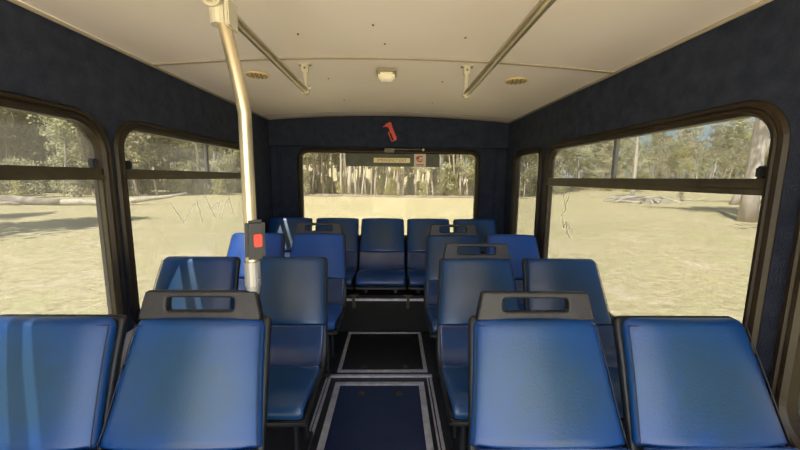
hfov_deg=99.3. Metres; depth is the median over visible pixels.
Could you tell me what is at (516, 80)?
ceiling vent
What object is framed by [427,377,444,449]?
edging strip
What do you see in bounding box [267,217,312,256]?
seat
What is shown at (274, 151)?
trim
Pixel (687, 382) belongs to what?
seat
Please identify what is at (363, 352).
floor hatch
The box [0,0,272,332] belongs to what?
wall
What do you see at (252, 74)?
ceiling vent
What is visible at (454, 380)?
cushion
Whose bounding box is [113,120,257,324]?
window
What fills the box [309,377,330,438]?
edging strip
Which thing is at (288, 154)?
wall
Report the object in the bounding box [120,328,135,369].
trim
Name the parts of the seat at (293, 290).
backrest, leg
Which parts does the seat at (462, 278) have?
leg, grab handle, backrest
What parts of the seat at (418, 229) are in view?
backrest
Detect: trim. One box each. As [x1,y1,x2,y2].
[7,0,269,119]
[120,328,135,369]
[153,57,613,73]
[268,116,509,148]
[269,112,514,119]
[270,146,281,217]
[493,149,506,233]
[507,0,773,123]
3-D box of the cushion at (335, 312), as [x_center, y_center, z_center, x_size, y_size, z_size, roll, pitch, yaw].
[-0.623,0.602,2.265,0.444,0.071,0.314,0,8,-1]
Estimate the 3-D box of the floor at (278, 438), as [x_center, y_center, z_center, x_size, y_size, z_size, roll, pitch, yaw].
[-0.083,1.168,1.621,2.574,0.060,4.493,0,8,-1]
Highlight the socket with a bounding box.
[244,260,260,293]
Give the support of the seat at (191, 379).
on the floor at (278, 438)
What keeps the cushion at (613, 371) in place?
on the seat at (539, 274)
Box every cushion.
[267,367,319,419]
[328,305,342,329]
[346,270,355,285]
[356,270,405,285]
[407,271,424,285]
[427,308,436,332]
[441,367,467,418]
[606,367,622,417]
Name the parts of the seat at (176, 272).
backrest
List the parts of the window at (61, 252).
rail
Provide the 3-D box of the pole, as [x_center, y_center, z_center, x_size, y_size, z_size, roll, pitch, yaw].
[-0.476,-0.216,1.006,0.132,0.874,0.070,0,8,-1]
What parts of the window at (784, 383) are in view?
glass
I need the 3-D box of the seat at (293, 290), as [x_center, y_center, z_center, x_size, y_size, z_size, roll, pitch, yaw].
[-0.601,0.664,1.633,0.463,0.923,0.644,0,8,-1]
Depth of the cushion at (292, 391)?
1.42 m
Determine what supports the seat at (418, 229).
on the floor at (366, 315)
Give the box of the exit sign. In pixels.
[346,153,438,166]
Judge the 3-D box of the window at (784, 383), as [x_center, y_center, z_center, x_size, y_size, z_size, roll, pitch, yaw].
[1.203,0.260,0.213,0.062,1.094,1.639,0,8,-1]
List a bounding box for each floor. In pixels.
[266,331,625,449]
[339,271,428,331]
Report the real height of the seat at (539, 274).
0.923 m
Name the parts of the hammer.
handle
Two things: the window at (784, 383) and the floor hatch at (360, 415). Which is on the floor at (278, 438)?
the floor hatch at (360, 415)
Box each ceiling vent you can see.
[244,71,269,78]
[504,77,527,84]
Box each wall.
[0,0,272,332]
[271,116,499,270]
[503,0,799,447]
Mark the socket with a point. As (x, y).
(252, 268)
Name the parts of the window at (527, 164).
glass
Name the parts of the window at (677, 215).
rail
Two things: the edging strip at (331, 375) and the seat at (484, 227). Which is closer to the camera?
the edging strip at (331, 375)
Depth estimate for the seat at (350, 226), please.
3.35 m
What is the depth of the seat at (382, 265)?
3.31 m
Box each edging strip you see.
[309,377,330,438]
[329,374,431,377]
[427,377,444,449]
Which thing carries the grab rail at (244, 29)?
attached to the ceiling
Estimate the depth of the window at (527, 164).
3.11 m
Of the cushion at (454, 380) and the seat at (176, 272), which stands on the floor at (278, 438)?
the seat at (176, 272)
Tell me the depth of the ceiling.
1.55 m
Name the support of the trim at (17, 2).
attached to the wall at (41, 58)
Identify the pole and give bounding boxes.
[202,0,264,293]
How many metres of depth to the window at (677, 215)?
1.46 m
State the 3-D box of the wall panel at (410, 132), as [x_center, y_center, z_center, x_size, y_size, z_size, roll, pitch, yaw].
[-0.106,-0.959,3.514,2.474,0.304,0.060,0,8,-1]
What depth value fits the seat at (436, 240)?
2.54 m
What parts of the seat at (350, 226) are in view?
backrest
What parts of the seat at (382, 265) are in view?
backrest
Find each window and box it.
[0,90,127,316]
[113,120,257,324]
[297,148,480,239]
[510,146,542,242]
[538,100,790,355]
[768,207,799,449]
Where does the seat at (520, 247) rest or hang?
on the floor at (278, 438)
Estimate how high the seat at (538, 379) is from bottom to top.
0.999 m
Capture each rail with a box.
[206,0,311,94]
[346,294,423,307]
[460,0,555,98]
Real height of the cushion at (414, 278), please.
0.071 m
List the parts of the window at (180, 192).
rail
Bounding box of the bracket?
[384,148,424,152]
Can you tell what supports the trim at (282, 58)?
attached to the ceiling
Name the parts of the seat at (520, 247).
backrest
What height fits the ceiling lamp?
0.048 m
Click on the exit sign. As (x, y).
(352, 159)
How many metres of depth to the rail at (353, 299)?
2.94 m
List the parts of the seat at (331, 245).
backrest, grab handle, leg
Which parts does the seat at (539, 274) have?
backrest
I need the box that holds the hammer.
[383,122,396,141]
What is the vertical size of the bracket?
0.042 m
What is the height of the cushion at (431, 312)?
0.071 m
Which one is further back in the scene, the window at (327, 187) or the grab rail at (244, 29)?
the window at (327, 187)
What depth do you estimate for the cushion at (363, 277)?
2.95 m
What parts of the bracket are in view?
plate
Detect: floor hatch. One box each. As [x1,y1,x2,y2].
[317,382,433,449]
[337,332,427,372]
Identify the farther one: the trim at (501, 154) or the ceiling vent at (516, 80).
the trim at (501, 154)
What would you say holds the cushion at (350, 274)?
on the seat at (350, 226)
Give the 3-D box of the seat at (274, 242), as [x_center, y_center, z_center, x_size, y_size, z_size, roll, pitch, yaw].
[-1.099,0.550,2.416,0.463,0.923,0.644,0,8,-1]
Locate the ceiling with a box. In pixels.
[19,0,761,122]
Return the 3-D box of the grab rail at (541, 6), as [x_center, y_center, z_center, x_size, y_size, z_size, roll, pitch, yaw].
[0.398,-0.619,0.591,0.072,0.176,2.725,0,8,-1]
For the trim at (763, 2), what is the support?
attached to the wall at (754, 55)
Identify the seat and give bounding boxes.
[0,314,128,449]
[95,290,271,449]
[116,256,240,391]
[226,233,284,289]
[259,257,327,449]
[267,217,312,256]
[290,223,346,377]
[315,218,358,289]
[354,218,406,292]
[406,218,449,292]
[424,224,480,380]
[436,243,520,449]
[453,219,496,253]
[468,291,630,449]
[484,234,539,309]
[522,258,624,446]
[612,316,798,449]
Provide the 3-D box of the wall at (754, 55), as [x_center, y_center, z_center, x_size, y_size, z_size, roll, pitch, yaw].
[1.189,0.201,1.486,0.050,1.919,4.443,0,8,-1]
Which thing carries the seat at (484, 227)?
on the floor at (366, 315)
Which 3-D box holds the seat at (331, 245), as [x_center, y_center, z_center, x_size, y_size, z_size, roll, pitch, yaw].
[-0.625,0.516,2.420,0.463,0.999,0.644,0,8,-1]
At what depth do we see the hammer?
3.46 m
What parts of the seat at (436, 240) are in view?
leg, backrest, grab handle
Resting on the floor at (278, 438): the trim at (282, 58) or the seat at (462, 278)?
the seat at (462, 278)
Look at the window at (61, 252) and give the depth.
1.31 m
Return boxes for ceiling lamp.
[376,67,396,81]
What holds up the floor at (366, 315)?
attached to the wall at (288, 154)
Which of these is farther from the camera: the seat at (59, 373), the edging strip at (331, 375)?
the edging strip at (331, 375)

